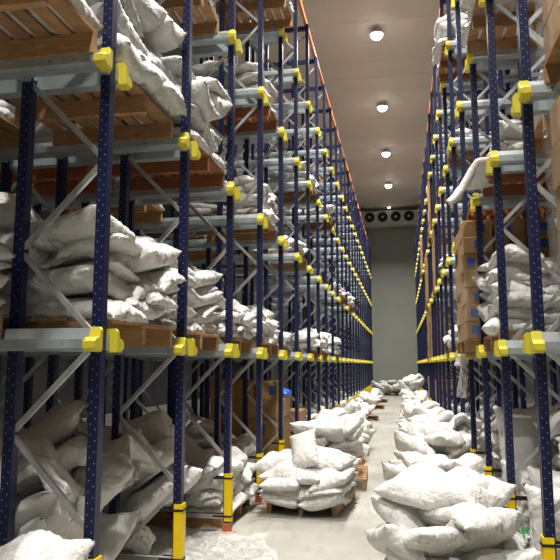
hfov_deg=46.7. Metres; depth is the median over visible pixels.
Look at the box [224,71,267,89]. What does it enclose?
sack
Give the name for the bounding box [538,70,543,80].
sack
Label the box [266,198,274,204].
sack
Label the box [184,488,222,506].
sack
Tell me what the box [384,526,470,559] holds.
sack
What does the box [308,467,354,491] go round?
sack
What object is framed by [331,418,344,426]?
sack
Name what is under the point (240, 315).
sack
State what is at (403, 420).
sack
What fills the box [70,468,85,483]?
sack
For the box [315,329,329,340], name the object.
sack
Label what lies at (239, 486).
sack
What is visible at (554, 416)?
sack
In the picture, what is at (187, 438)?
sack
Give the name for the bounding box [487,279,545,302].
sack
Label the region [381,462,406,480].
sack
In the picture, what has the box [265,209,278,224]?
sack
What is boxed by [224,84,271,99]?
sack
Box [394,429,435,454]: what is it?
sack
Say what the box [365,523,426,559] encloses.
sack
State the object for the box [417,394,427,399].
sack
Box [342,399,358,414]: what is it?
sack
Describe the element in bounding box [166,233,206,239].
sack
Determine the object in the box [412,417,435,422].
sack
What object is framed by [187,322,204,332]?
sack
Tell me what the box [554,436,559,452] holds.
sack
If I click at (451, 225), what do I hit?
carton
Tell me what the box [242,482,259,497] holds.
sack
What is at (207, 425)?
sack
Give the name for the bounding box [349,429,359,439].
sack
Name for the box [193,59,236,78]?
sack
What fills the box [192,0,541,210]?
ceiling
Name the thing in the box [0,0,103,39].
sack
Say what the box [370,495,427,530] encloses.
sack
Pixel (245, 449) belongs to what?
sack
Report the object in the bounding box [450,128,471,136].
sack
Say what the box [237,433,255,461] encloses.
sack
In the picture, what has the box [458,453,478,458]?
sack
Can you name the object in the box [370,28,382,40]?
ceiling lamp
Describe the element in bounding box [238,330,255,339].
sack
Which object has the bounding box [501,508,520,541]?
sack
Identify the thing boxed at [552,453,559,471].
sack
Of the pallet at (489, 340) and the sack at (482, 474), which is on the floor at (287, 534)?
the sack at (482, 474)
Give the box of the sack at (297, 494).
[258,484,313,501]
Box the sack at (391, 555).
[386,548,459,559]
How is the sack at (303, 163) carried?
on the sack at (303, 174)
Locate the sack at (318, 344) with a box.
[315,339,320,346]
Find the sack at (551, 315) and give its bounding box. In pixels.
[544,308,559,323]
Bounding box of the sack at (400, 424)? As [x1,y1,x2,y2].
[396,422,409,427]
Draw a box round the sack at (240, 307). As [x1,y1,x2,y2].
[233,299,250,312]
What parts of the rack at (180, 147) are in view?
rail, rail, rail, rail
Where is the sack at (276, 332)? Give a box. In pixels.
[264,329,279,336]
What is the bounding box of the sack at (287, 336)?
[283,331,292,340]
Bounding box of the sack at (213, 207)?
[189,203,226,213]
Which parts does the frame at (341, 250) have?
rail, rail, rail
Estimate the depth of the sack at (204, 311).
5.97 m
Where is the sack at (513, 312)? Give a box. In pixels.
[485,306,531,321]
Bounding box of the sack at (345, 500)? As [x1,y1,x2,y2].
[298,494,351,510]
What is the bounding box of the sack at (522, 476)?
[500,459,556,548]
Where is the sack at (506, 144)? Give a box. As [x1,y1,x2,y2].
[490,135,547,150]
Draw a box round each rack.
[0,0,200,559]
[0,0,242,534]
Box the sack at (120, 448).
[103,433,132,491]
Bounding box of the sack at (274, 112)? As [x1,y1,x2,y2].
[235,107,277,123]
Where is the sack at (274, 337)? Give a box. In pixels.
[272,334,278,342]
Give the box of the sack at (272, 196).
[267,193,276,201]
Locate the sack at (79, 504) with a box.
[72,483,85,516]
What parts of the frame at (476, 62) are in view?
rail, rail, rail, rail, rail, rail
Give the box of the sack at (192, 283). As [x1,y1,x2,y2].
[164,267,200,288]
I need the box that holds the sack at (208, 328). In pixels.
[200,323,216,333]
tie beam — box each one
[250,20,339,223]
[298,0,369,248]
[415,4,443,240]
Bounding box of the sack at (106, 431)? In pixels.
[103,426,141,440]
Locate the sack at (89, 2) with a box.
[85,0,103,5]
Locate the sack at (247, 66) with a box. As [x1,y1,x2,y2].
[235,62,270,92]
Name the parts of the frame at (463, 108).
rail, rail, rail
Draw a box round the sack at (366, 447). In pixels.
[362,443,370,459]
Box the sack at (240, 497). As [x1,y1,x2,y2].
[233,491,248,506]
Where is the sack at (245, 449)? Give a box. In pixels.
[220,444,251,453]
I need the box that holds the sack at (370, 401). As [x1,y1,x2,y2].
[366,398,376,404]
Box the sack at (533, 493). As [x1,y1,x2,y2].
[523,484,559,559]
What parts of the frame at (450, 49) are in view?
rail, rail, rail, rail, rail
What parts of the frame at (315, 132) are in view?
rail, rail, rail, rail, rail, rail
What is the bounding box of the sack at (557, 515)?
[554,499,559,559]
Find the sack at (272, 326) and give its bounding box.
[264,319,278,330]
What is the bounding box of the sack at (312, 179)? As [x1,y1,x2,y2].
[283,177,314,185]
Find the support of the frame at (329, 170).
on the floor at (287, 534)
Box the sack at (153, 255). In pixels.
[129,236,181,272]
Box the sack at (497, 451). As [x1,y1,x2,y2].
[477,429,500,457]
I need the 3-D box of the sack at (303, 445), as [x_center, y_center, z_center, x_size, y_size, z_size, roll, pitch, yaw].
[0.263,1.881,7.150,0.300,0.458,0.497,0,-7,-3]
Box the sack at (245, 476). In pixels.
[237,461,254,483]
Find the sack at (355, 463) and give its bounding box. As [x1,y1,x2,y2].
[348,458,360,468]
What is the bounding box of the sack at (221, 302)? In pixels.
[214,296,241,312]
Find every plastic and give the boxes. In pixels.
[152,526,273,559]
[458,354,466,391]
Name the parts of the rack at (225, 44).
rail, rail, rail, rail, rail, rail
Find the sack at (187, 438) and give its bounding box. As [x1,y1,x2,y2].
[185,435,197,444]
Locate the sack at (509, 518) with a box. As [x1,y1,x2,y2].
[446,507,528,552]
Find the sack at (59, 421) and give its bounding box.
[25,400,88,445]
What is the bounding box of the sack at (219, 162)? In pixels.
[161,153,225,176]
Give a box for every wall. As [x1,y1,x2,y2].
[0,95,241,425]
[248,209,559,393]
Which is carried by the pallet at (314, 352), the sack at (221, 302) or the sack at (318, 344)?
the sack at (318, 344)
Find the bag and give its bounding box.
[283,388,291,394]
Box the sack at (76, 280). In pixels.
[27,262,132,300]
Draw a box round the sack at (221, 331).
[205,326,236,337]
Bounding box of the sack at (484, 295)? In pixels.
[479,291,490,302]
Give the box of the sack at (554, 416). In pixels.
[533,408,559,434]
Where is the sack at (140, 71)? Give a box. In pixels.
[97,32,157,83]
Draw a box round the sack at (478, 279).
[472,273,490,292]
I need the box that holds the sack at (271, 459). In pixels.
[251,449,292,473]
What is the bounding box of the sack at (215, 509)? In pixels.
[186,501,237,512]
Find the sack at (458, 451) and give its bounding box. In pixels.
[443,431,480,456]
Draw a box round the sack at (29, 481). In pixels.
[16,455,84,502]
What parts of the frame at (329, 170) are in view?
rail, rail, rail, rail, rail, rail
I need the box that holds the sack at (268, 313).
[252,304,274,318]
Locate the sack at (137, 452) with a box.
[109,429,163,464]
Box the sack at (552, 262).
[541,256,558,273]
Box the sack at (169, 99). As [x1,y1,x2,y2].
[77,81,185,118]
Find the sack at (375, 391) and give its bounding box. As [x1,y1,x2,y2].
[369,388,380,395]
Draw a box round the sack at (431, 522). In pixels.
[416,508,448,526]
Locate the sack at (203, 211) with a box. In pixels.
[189,207,215,216]
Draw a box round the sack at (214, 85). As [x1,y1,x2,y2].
[196,76,232,105]
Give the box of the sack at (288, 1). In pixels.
[254,0,294,18]
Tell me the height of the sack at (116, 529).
0.447 m
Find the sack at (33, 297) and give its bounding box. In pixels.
[0,268,58,304]
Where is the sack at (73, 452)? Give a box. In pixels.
[55,435,86,472]
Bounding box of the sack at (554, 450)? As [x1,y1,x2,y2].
[551,442,558,459]
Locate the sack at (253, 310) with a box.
[246,306,271,320]
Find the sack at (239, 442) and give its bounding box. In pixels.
[232,439,246,445]
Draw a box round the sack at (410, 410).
[402,405,427,416]
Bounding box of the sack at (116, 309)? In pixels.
[25,297,148,323]
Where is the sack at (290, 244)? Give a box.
[288,240,303,253]
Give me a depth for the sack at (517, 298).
5.54 m
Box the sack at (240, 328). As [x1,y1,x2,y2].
[234,325,250,332]
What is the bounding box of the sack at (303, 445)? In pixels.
[289,428,319,468]
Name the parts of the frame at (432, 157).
rail, rail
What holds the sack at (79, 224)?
on the sack at (116, 267)
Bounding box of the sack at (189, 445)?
[185,441,202,449]
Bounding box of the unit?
[360,206,418,227]
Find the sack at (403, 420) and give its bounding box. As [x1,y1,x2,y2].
[399,418,408,422]
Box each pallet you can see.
[0,0,97,61]
[0,115,19,148]
[0,166,113,195]
[0,313,2,338]
[2,317,172,345]
[7,62,172,145]
[66,205,162,222]
[112,137,224,190]
[139,498,249,527]
[154,0,218,35]
[164,237,222,258]
[172,329,218,349]
[189,213,275,241]
[209,105,277,132]
[215,0,291,31]
[219,337,251,352]
[240,251,306,269]
[252,342,278,354]
[267,487,354,516]
[271,181,315,202]
[283,346,288,355]
[286,214,332,229]
[289,350,317,357]
[313,295,344,303]
[320,351,326,358]
[323,304,352,311]
[355,465,367,490]
[356,454,364,464]
[366,413,378,420]
[376,404,384,408]
[428,230,431,242]
[432,284,449,294]
[439,44,488,81]
[441,267,455,280]
[448,150,485,166]
[457,338,480,353]
[467,0,543,53]
[467,192,556,221]
[483,172,555,196]
[484,331,557,350]
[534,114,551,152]
[543,31,559,83]
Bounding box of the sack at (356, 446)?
[327,439,363,453]
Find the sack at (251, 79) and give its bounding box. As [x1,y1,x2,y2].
[227,74,271,108]
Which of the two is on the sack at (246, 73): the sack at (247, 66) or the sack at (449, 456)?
the sack at (247, 66)
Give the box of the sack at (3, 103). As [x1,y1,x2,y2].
[0,100,14,114]
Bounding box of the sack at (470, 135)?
[455,133,490,137]
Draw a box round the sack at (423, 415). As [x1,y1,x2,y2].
[406,414,429,421]
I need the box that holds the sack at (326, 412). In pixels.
[319,410,333,418]
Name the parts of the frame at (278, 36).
rail, rail, rail, rail, rail, rail, rail, rail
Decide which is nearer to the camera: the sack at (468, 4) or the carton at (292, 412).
the sack at (468, 4)
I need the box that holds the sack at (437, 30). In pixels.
[434,11,467,36]
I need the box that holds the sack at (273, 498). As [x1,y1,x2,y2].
[259,492,300,508]
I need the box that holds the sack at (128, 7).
[120,0,143,39]
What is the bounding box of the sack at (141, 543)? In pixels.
[123,523,155,554]
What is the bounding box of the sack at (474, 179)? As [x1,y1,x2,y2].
[446,157,492,205]
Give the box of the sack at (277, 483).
[258,477,299,490]
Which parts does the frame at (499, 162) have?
rail, rail, rail, rail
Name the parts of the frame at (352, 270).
rail, rail, rail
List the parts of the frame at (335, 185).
rail, rail, rail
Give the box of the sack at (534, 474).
[527,466,559,547]
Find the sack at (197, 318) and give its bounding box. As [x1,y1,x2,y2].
[192,311,218,324]
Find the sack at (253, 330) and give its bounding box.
[250,328,266,338]
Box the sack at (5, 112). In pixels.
[0,107,19,127]
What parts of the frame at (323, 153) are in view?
rail, rail, rail, rail, rail, rail, rail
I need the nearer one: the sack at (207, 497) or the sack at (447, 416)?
the sack at (207, 497)
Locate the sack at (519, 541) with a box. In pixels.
[494,526,530,548]
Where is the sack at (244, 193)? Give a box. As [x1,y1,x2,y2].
[223,191,264,209]
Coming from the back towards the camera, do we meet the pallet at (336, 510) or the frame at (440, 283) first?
the frame at (440, 283)
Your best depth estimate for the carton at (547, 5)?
4.09 m
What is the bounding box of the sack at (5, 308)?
[0,295,26,317]
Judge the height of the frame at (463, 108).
8.180 m
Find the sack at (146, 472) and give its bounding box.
[120,436,173,497]
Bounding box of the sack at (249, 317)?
[234,312,256,325]
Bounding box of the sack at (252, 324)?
[247,319,267,332]
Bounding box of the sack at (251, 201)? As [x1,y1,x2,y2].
[234,194,263,208]
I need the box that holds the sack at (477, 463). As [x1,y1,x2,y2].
[450,455,501,476]
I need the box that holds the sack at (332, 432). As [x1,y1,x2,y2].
[289,420,346,442]
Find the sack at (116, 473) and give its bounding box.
[69,440,135,508]
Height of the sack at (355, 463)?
0.249 m
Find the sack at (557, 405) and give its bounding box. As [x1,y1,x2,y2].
[549,402,559,412]
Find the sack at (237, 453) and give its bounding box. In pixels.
[216,446,247,463]
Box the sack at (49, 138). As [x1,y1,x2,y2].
[34,134,52,143]
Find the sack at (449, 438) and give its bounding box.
[424,430,465,453]
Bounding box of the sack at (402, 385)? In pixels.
[397,382,414,391]
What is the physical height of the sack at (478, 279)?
0.297 m
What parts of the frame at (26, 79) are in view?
rail, rail, rail, rail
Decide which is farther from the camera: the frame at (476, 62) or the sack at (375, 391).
the sack at (375, 391)
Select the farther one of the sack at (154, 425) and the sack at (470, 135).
the sack at (470, 135)
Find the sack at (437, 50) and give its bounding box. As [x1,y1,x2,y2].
[431,37,455,55]
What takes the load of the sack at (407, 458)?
on the floor at (287, 534)
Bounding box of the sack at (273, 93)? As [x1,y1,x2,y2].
[265,79,278,97]
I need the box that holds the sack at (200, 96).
[175,77,219,123]
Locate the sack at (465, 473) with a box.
[447,466,489,489]
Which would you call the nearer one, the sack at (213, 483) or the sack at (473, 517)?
the sack at (473, 517)
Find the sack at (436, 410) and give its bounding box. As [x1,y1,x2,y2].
[426,407,445,413]
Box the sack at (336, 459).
[311,449,356,470]
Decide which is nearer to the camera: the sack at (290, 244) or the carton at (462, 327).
the carton at (462, 327)
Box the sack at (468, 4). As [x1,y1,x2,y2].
[459,0,473,8]
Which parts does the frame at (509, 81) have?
rail, rail, rail, rail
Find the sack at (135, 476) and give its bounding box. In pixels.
[120,465,139,499]
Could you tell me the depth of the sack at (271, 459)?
7.20 m
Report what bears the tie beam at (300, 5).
attached to the frame
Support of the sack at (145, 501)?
on the floor at (287, 534)
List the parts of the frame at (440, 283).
rail, rail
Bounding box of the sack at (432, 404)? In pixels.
[423,401,439,408]
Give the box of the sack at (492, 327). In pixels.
[481,316,559,335]
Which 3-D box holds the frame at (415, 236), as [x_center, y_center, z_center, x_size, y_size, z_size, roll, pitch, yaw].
[8.463,1.718,32.771,3.020,8.080,0.402,-1,-8,11]
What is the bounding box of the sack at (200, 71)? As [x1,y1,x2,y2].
[192,66,218,78]
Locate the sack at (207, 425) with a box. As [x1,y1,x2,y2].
[185,416,221,436]
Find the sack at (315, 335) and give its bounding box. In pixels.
[300,331,319,338]
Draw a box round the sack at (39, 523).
[14,517,65,538]
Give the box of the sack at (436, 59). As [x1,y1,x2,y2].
[432,47,464,64]
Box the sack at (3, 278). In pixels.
[0,274,9,288]
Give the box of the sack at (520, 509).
[503,506,524,512]
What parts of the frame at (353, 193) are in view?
rail, rail, rail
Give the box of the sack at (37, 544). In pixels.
[0,530,95,559]
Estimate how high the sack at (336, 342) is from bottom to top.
0.254 m
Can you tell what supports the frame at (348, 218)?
on the floor at (287, 534)
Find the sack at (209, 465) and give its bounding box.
[197,456,243,478]
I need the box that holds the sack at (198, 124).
[151,103,217,151]
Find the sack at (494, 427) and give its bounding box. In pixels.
[481,414,497,432]
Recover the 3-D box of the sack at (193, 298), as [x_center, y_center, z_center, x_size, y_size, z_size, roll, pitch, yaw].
[-0.935,0.136,5.513,0.422,0.267,0.692,-1,-8,11]
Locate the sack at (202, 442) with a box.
[192,436,221,448]
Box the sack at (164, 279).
[144,266,186,291]
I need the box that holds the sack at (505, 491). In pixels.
[483,475,515,507]
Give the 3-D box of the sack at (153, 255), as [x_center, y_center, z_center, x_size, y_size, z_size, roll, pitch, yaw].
[-1.016,-0.173,4.655,0.466,0.326,0.807,0,-7,4]
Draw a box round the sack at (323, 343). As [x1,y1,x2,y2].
[320,339,328,346]
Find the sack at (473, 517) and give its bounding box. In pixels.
[422,502,503,532]
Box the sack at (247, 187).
[235,180,269,200]
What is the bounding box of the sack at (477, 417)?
[465,413,483,421]
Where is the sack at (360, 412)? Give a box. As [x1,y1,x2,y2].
[355,410,366,417]
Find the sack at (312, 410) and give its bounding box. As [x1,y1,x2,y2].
[302,406,316,414]
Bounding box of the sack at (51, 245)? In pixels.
[0,230,64,252]
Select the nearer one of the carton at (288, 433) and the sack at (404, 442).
the sack at (404, 442)
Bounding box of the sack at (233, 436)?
[220,433,237,445]
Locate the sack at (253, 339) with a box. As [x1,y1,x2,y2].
[250,337,267,341]
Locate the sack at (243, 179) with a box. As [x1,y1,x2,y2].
[224,175,266,192]
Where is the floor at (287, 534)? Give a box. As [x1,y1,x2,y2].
[82,392,559,559]
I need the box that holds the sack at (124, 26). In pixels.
[88,0,158,67]
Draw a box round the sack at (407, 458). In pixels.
[399,451,423,467]
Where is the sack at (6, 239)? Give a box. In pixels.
[0,232,52,268]
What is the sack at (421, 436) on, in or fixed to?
on the sack at (449, 456)
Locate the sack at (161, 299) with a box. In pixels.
[144,292,177,308]
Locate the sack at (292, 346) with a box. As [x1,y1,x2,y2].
[287,343,306,349]
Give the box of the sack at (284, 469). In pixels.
[258,460,320,484]
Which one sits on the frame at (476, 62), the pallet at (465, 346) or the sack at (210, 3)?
the pallet at (465, 346)
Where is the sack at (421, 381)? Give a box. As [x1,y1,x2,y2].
[410,378,423,389]
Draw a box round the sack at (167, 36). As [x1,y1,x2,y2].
[140,15,187,53]
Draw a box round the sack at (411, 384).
[409,381,419,390]
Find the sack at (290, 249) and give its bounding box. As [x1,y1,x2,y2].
[263,247,299,252]
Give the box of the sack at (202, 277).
[189,266,222,287]
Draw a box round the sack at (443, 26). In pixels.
[440,19,467,37]
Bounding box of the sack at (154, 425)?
[122,410,171,444]
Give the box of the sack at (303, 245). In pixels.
[290,237,306,248]
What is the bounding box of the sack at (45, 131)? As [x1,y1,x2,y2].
[35,122,52,137]
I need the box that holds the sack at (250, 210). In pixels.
[223,207,268,219]
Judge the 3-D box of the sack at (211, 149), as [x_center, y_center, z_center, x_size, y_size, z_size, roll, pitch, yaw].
[-0.987,-1.286,5.993,0.757,0.286,0.459,-1,-8,11]
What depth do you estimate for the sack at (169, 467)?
5.88 m
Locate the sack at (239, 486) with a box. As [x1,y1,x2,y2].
[233,477,254,494]
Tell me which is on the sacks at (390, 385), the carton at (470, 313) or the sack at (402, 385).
the sack at (402, 385)
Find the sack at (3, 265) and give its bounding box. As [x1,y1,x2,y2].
[0,261,11,269]
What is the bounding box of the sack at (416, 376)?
[413,374,422,379]
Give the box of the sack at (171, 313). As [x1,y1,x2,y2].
[159,309,192,324]
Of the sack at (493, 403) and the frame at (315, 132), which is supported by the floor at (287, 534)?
the frame at (315, 132)
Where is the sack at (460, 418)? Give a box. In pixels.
[441,413,481,431]
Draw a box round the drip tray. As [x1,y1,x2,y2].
[364,222,416,227]
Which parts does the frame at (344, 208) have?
rail, rail, rail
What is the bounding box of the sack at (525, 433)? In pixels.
[492,405,538,479]
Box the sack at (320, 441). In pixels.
[316,436,332,446]
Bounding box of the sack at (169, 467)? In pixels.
[155,465,171,476]
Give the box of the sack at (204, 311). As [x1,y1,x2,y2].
[193,304,218,318]
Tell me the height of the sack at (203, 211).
0.157 m
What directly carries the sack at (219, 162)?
on the pallet at (205, 163)
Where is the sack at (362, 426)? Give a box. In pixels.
[355,425,364,439]
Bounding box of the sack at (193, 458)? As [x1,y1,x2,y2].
[184,448,217,467]
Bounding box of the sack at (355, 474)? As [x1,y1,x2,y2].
[347,471,358,491]
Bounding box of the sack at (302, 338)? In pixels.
[286,332,317,345]
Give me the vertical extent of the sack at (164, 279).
0.292 m
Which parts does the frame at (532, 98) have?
rail, rail, rail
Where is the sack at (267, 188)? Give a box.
[263,184,271,193]
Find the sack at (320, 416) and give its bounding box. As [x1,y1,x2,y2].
[314,413,330,422]
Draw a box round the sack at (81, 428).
[55,421,87,446]
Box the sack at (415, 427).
[400,421,447,435]
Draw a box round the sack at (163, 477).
[141,465,188,521]
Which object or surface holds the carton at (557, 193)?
on the carton at (558, 235)
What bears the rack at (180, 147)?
on the floor at (287, 534)
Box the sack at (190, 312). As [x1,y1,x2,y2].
[166,293,197,317]
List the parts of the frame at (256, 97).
rail, rail, rail, rail, rail, rail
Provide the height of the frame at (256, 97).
8.180 m
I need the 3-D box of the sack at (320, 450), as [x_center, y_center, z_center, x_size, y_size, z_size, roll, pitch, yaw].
[0.470,2.078,7.677,0.665,0.285,0.398,-3,-8,19]
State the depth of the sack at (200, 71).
8.52 m
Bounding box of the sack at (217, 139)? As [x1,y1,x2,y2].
[209,128,221,146]
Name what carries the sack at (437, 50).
on the pallet at (443, 62)
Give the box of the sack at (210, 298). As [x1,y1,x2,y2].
[189,290,223,308]
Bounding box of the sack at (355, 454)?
[347,451,365,456]
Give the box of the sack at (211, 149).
[197,131,217,155]
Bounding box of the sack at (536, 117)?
[520,115,548,134]
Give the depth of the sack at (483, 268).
6.45 m
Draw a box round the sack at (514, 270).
[482,262,559,286]
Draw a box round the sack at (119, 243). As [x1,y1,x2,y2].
[55,233,143,262]
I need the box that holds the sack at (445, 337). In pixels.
[443,335,449,343]
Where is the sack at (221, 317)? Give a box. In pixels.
[211,310,240,323]
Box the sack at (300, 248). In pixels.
[284,236,302,251]
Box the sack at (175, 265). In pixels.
[167,260,194,276]
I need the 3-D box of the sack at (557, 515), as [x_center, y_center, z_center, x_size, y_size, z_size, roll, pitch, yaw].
[1.929,1.747,4.066,0.453,0.716,0.296,0,-7,2]
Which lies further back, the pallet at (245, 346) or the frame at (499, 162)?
the pallet at (245, 346)
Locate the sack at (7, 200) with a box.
[0,192,42,229]
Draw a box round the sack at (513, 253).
[485,244,546,277]
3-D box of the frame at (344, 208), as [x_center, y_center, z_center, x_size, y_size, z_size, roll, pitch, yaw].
[0.661,0.121,20.595,3.020,8.080,0.402,-1,-8,11]
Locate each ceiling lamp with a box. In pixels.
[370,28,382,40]
[377,102,386,111]
[382,150,389,156]
[385,182,391,187]
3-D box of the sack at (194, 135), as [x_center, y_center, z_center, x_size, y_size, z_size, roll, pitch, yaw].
[-1.031,-1.232,5.665,0.785,0.162,0.492,-1,-8,6]
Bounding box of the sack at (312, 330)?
[289,328,321,339]
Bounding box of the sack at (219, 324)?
[212,321,237,330]
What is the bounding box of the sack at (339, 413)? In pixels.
[331,410,345,416]
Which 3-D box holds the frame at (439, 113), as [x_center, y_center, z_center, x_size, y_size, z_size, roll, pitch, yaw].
[4.592,-0.966,12.306,3.020,8.080,0.402,-1,-8,11]
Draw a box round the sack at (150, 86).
[72,50,168,98]
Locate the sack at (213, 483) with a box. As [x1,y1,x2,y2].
[184,473,235,494]
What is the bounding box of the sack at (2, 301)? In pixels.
[0,297,5,306]
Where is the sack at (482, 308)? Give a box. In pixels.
[476,301,489,319]
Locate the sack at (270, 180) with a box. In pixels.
[263,178,277,182]
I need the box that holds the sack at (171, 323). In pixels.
[148,318,191,331]
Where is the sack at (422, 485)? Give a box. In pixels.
[373,462,500,510]
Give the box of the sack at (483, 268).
[476,262,488,272]
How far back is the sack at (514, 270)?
5.69 m
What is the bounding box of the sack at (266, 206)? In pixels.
[263,199,270,208]
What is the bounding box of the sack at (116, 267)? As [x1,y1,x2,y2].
[5,253,140,282]
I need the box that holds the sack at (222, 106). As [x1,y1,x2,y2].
[209,92,233,120]
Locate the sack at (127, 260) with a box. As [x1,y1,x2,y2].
[51,253,133,266]
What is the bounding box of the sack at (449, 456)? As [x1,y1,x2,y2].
[446,452,469,458]
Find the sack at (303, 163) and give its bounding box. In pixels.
[289,161,310,174]
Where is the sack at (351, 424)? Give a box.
[342,415,364,439]
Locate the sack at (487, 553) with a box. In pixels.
[461,547,540,559]
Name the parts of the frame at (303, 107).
rail, rail, rail, rail, rail, rail, rail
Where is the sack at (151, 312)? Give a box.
[108,296,166,319]
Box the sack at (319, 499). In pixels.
[304,480,352,507]
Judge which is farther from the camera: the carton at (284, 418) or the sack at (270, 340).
the carton at (284, 418)
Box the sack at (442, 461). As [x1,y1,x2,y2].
[412,454,462,471]
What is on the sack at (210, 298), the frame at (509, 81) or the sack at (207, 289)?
the sack at (207, 289)
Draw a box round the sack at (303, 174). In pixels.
[284,170,305,176]
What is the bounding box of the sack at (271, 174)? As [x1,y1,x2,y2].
[268,170,291,179]
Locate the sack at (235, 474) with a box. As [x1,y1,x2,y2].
[233,470,241,480]
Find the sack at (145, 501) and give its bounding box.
[120,481,172,522]
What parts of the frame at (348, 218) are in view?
rail, rail, rail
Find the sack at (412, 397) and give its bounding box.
[411,396,423,403]
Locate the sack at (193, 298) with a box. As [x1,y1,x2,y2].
[170,284,203,305]
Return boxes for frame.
[0,0,131,559]
[34,0,268,503]
[103,4,287,451]
[138,0,302,433]
[152,24,313,421]
[191,57,322,417]
[198,84,330,408]
[222,107,336,409]
[236,127,341,408]
[254,143,345,406]
[254,158,349,405]
[273,171,352,400]
[276,182,355,401]
[283,192,358,403]
[284,201,360,394]
[291,209,362,393]
[300,223,366,391]
[301,216,364,395]
[315,235,369,392]
[315,240,370,391]
[335,229,367,391]
[339,249,373,389]
[352,245,371,380]
[414,246,438,378]
[415,236,419,373]
[415,241,418,369]
[416,231,420,390]
[417,219,456,389]
[417,228,456,390]
[418,211,435,389]
[419,204,451,389]
[420,195,471,390]
[421,185,441,391]
[422,174,490,390]
[423,162,466,399]
[424,148,479,409]
[426,128,496,414]
[428,114,502,413]
[430,88,559,415]
[432,66,557,412]
[436,64,550,415]
[439,0,557,454]
[445,0,558,447]
[451,0,559,457]
[464,15,559,475]
[478,0,559,547]
[511,0,559,559]
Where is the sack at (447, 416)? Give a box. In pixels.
[433,411,454,422]
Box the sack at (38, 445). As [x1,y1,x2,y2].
[0,427,63,467]
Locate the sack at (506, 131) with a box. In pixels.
[486,119,522,156]
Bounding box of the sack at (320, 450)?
[317,445,333,454]
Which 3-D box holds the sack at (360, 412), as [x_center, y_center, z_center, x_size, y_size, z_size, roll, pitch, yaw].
[1.844,3.323,15.741,0.422,0.309,0.530,2,-8,-15]
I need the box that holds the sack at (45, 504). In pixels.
[15,491,83,539]
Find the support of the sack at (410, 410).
on the sack at (423, 415)
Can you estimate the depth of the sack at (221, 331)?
6.53 m
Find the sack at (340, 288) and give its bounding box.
[329,282,341,290]
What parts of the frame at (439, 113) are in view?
rail, rail, rail, rail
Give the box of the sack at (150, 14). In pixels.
[133,0,167,33]
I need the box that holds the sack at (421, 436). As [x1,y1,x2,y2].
[406,431,439,453]
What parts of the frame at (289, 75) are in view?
rail, rail, rail, rail, rail, rail, rail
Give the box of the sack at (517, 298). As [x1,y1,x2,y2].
[489,291,559,317]
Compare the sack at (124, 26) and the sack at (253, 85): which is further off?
the sack at (253, 85)
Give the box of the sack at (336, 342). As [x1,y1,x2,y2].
[328,338,340,344]
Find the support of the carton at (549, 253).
on the pallet at (465, 346)
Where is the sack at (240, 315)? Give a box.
[234,310,245,319]
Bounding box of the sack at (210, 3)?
[173,1,218,23]
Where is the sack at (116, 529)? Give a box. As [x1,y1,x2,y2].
[99,511,139,559]
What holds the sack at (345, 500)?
on the pallet at (336, 510)
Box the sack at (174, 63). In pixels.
[160,55,196,80]
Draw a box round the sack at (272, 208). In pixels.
[268,205,275,211]
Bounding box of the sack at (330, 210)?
[310,205,333,214]
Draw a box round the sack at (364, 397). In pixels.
[357,394,373,400]
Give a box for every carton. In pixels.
[209,418,232,433]
[210,380,224,398]
[210,399,233,417]
[232,380,254,399]
[232,419,253,437]
[233,399,255,418]
[254,419,277,438]
[255,380,277,399]
[255,400,277,418]
[255,438,277,455]
[283,397,289,414]
[283,398,286,416]
[283,416,285,434]
[286,414,289,432]
[286,431,289,448]
[290,408,305,420]
[290,410,302,422]
[428,178,445,187]
[429,211,446,222]
[432,225,453,236]
[433,234,453,246]
[434,244,447,254]
[442,380,452,389]
[454,235,457,253]
[455,266,458,282]
[456,280,459,297]
[457,231,460,247]
[457,296,460,310]
[457,310,461,326]
[458,244,460,263]
[458,326,460,340]
[459,220,492,242]
[459,253,491,274]
[459,277,461,294]
[460,293,462,309]
[460,309,463,324]
[461,236,493,254]
[461,270,484,290]
[461,324,463,339]
[462,287,478,306]
[463,304,479,322]
[464,321,488,339]
[492,218,524,237]
[492,235,524,254]
[524,218,554,235]
[525,234,555,251]
[541,251,555,256]
[542,0,554,27]
[544,0,559,59]
[550,95,559,148]
[551,139,559,190]
[555,188,559,232]
[557,232,559,273]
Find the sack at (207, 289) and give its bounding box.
[195,284,217,293]
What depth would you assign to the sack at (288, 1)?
9.43 m
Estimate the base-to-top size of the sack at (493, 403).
0.538 m
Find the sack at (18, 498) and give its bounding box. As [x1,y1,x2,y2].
[16,493,33,502]
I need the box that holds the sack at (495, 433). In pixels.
[492,430,499,447]
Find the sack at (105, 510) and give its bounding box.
[102,462,173,513]
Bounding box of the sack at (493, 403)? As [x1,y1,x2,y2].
[480,402,494,420]
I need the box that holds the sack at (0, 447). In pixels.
[0,447,19,481]
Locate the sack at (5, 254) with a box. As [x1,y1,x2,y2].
[0,245,14,260]
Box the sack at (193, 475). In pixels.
[155,461,202,504]
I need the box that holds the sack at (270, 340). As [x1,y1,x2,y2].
[267,336,274,343]
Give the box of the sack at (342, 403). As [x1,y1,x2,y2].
[328,401,344,408]
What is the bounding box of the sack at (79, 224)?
[30,204,136,253]
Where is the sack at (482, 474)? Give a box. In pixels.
[480,472,502,480]
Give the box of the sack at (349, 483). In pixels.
[301,480,355,497]
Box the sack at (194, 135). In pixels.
[173,127,209,153]
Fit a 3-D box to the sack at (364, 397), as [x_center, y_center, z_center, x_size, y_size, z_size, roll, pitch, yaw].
[3.142,4.287,23.683,0.603,0.257,0.411,-6,-10,38]
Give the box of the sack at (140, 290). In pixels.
[128,272,179,299]
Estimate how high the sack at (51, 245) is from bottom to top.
0.245 m
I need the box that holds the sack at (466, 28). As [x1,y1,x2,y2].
[461,21,533,46]
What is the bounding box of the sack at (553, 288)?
[542,284,559,292]
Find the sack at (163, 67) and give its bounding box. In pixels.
[145,46,175,84]
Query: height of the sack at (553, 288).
0.262 m

